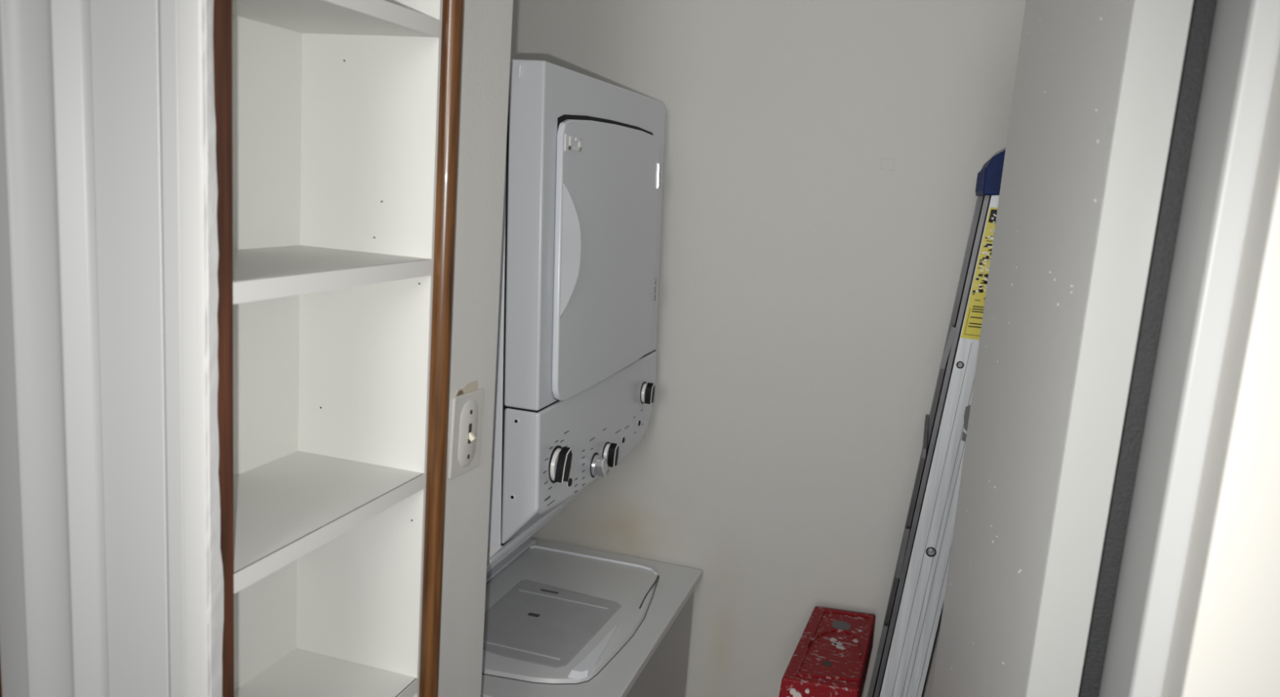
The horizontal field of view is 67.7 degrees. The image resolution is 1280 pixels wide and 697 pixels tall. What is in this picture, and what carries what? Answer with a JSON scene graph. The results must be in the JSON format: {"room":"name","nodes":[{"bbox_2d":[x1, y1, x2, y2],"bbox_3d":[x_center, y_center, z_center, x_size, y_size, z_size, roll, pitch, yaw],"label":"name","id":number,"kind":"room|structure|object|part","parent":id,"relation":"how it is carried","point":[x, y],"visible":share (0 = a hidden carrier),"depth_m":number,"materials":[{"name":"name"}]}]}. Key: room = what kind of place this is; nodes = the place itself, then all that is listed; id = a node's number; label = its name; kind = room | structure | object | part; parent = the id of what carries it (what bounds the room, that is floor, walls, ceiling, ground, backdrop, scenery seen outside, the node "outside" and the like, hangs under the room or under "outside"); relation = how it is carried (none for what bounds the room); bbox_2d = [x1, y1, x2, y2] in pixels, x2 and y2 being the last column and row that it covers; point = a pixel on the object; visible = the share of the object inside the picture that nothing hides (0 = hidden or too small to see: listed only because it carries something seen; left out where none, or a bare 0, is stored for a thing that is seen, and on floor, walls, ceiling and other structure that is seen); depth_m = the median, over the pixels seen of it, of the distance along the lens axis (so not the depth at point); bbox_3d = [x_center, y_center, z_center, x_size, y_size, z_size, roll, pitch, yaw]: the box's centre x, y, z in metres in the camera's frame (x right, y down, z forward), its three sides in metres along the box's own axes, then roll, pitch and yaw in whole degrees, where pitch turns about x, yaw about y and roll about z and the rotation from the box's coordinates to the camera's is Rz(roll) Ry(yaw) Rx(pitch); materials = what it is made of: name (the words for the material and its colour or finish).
{"room":"laundry room","nodes":[
{"label":"laundry room","id":0,"kind":"room"},
{"bbox_2d":[437,0,513,696],"bbox_3d":[-0.325,0.321,1.207,0.214,2.440,0.140,7,11,16],"label":"wall partition","id":1,"kind":"structure","parent":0,"point":[487,24],"depth_m":1.12,"materials":[{"name":"white paint"}]},
{"bbox_2d":[447,388,484,479],"bbox_3d":[-0.201,0.100,1.125,0.015,0.100,0.079,7,11,16],"label":"light switch","id":2,"kind":"object","parent":1,"relation":"attached to","point":[466,412],"visible":1,"depth_m":1.11,"materials":[{"name":"white plastic"}]},
{"bbox_2d":[454,380,478,396],"bbox_3d":[-0.203,0.047,1.119,0.001,0.012,0.058,7,11,16],"label":"paint","id":3,"kind":"object","parent":1,"relation":"attached to","point":[472,386],"visible":1,"depth_m":1.12,"materials":[{"name":"beige paint"}]},
{"bbox_2d":[510,0,1026,696],"bbox_3d":[0.080,0.178,2.176,1.660,2.440,0.100,7,11,16],"label":"wall","id":4,"kind":"structure","parent":0,"point":[808,287],"depth_m":2.01,"materials":[{"name":"white paint"}]},
{"bbox_3d":[-0.377,1.673,0.856,3.200,0.100,3.300,7,11,16],"label":"floor","id":5,"kind":"structure","parent":0,"visible":0},
{"bbox_2d":[213,0,464,696],"bbox_3d":[-0.371,0.360,0.970,0.192,2.440,0.347,7,11,16],"label":"shelf unit","id":6,"kind":"object","parent":5,"relation":"on","point":[337,122],"visible":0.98,"depth_m":1.02,"materials":[{"name":"white wood"}]},
{"bbox_2d":[89,0,170,696],"bbox_3d":[-0.411,0.387,0.800,0.060,2.440,0.019,7,11,16],"label":"trim","id":7,"kind":"structure","parent":6,"relation":"attached to","point":[126,34],"depth_m":0.72,"materials":[{"name":"white paint"}]},
{"bbox_2d":[160,0,185,696],"bbox_3d":[-0.374,0.392,0.790,0.015,2.440,0.018,7,11,16],"label":"trim","id":8,"kind":"structure","parent":6,"relation":"attached to","point":[168,8],"depth_m":0.71,"materials":[{"name":"white paint"}]},
{"bbox_2d":[177,0,214,696],"bbox_3d":[-0.358,0.395,0.780,0.021,2.440,0.012,7,11,16],"label":"trim","id":9,"kind":"structure","parent":6,"relation":"attached to","point":[188,11],"depth_m":0.70,"materials":[{"name":"grey paint"}]},
{"bbox_2d":[200,0,223,696],"bbox_3d":[-0.347,0.395,0.781,0.004,2.440,0.019,7,11,16],"label":"trim","id":10,"kind":"structure","parent":6,"relation":"attached to","point":[215,619],"depth_m":0.71,"materials":[{"name":"white wood"}]},
{"bbox_3d":[-0.458,0.349,0.994,0.012,2.400,0.328,7,11,16],"label":"panel","id":11,"kind":"part","parent":6,"relation":"part of","materials":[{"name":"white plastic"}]},
{"bbox_3d":[-0.378,0.397,0.974,0.162,0.017,0.300,7,11,16],"label":"shelf","id":12,"kind":"part","parent":6,"relation":"part of","materials":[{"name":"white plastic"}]},
{"bbox_3d":[-0.361,0.157,0.932,0.162,0.017,0.300,7,11,16],"label":"shelf","id":13,"kind":"part","parent":6,"relation":"part of","materials":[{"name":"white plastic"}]},
{"bbox_3d":[-0.344,-0.074,0.890,0.162,0.017,0.300,7,11,16],"label":"shelf","id":14,"kind":"part","parent":6,"relation":"part of","materials":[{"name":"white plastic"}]},
{"bbox_3d":[-0.326,-0.312,0.848,0.162,0.017,0.300,7,11,16],"label":"shelf","id":15,"kind":"part","parent":6,"relation":"part of","materials":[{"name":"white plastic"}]},
{"bbox_3d":[-0.328,0.337,1.117,0.163,2.400,0.016,7,11,16],"label":"panel","id":16,"kind":"part","parent":6,"relation":"part of","materials":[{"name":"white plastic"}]},
{"bbox_2d":[480,59,702,696],"bbox_3d":[-0.328,0.456,1.919,0.777,1.926,0.688,7,11,16],"label":"dryer","id":17,"kind":"object","parent":5,"relation":"on","point":[575,371],"visible":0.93,"depth_m":1.64,"materials":[{"name":"white metal"}]},
{"bbox_3d":[-0.132,0.186,1.532,0.007,0.053,0.053,7,11,16],"label":"knob","id":18,"kind":"part","parent":17,"relation":"part of","materials":[{"name":"white plastic"}]},
{"bbox_3d":[-0.107,-0.153,1.477,0.015,0.206,0.058,8,11,21],"label":"door handle","id":19,"kind":"part","parent":17,"relation":"part of","materials":[{"name":"white plastic"}]},
{"bbox_3d":[-0.091,0.158,1.776,0.066,0.224,0.636,7,11,16],"label":"control panel","id":20,"kind":"part","parent":17,"relation":"part of","materials":[{"name":"white metal"}]},
{"bbox_3d":[-0.077,-0.208,1.715,0.075,0.515,0.636,7,11,16],"label":"frame","id":21,"kind":"part","parent":17,"relation":"part of","materials":[{"name":"white metal"}]},
{"bbox_2d":[480,537,702,696],"bbox_3d":[-0.360,0.931,2.012,0.777,0.914,0.670,7,11,16],"label":"washer","id":22,"kind":"object","parent":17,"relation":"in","point":[561,620],"depth_m":1.87,"materials":[{"name":"white metal"}]},
{"bbox_3d":[-0.078,0.210,1.714,0.007,0.039,0.039,7,11,16],"label":"knob","id":23,"kind":"part","parent":17,"relation":"part of","materials":[{"name":"silver metal"}]},
{"bbox_3d":[-0.049,-0.169,1.697,0.028,0.448,0.516,7,11,16],"label":"dryer door","id":24,"kind":"part","parent":17,"relation":"part of","materials":[{"name":"white metal"}]},
{"bbox_3d":[-0.059,0.197,1.773,0.007,0.040,0.040,7,11,16],"label":"knob","id":25,"kind":"part","parent":17,"relation":"part of","materials":[{"name":"white plastic"}]},
{"bbox_3d":[0.011,0.092,1.973,0.007,0.040,0.040,7,11,16],"label":"knob","id":26,"kind":"part","parent":17,"relation":"part of","materials":[{"name":"white plastic"}]},
{"bbox_2d":[778,606,875,696],"bbox_3d":[0.306,1.013,1.917,0.204,0.924,0.356,7,11,16],"label":"stepladder","id":27,"kind":"object","parent":5,"relation":"on","point":[831,657],"visible":1,"depth_m":1.78,"materials":[{"name":"plastic"}]},
{"bbox_2d":[866,150,1005,696],"bbox_3d":[0.514,0.570,1.797,0.268,1.866,0.354,7,11,16],"label":"stepladder","id":28,"kind":"object","parent":5,"relation":"on","point":[914,609],"visible":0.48,"depth_m":1.59,"materials":[{"name":"silver metal"}]},
{"bbox_3d":[0.501,0.576,1.936,0.166,1.763,0.019,7,11,16],"label":"rail","id":29,"kind":"part","parent":28,"relation":"part of","materials":[{"name":"metal"}]},
{"bbox_2d":[964,209,997,336],"bbox_3d":[0.559,-0.117,1.500,0.069,0.200,0.001,7,11,16],"label":"print","id":30,"kind":"object","parent":28,"relation":"attached to","point":[975,303],"depth_m":1.51,"materials":[{"name":"yellow paper"}]},
{"bbox_2d":[1078,0,1217,696],"bbox_3d":[0.314,0.452,0.738,0.012,2.440,0.022,7,11,16],"label":"trim","id":31,"kind":"structure","parent":5,"relation":"on","point":[1202,15],"depth_m":0.65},
{"bbox_3d":[-1.123,0.283,1.094,1.310,2.440,0.134,7,11,16],"label":"wall","id":32,"kind":"structure","parent":0,"visible":0},
{"bbox_2d":[0,0,109,696],"bbox_3d":[-0.493,0.379,0.815,0.106,2.440,0.038,7,11,16],"label":"trim","id":33,"kind":"structure","parent":32,"relation":"attached to","point":[54,628],"depth_m":0.73,"materials":[{"name":"white paint"}]},
{"bbox_3d":[0.834,0.526,0.533,0.990,2.440,0.088,7,11,16],"label":"wall","id":34,"kind":"structure","parent":0,"visible":0},
{"bbox_2d":[930,0,1193,696],"bbox_3d":[0.348,0.565,1.050,0.036,2.088,0.611,7,10,13],"label":"door","id":35,"kind":"structure","parent":34,"relation":"in","point":[1096,86],"depth_m":0.73,"materials":[{"name":"white paint"}]},
{"bbox_2d":[1098,0,1279,696],"bbox_3d":[0.346,0.457,0.719,0.060,2.440,0.170,7,11,16],"label":"trim","id":36,"kind":"structure","parent":34,"relation":"attached to","point":[1244,47],"depth_m":0.58,"materials":[{"name":"white paint"}]},
{"bbox_2d":[1161,49,1279,696],"bbox_3d":[0.365,0.479,0.604,0.133,2.440,0.040,7,11,16],"label":"trim","id":37,"kind":"structure","parent":34,"relation":"attached to","point":[1225,642],"depth_m":0.54,"materials":[{"name":"white paint"}]}
]}

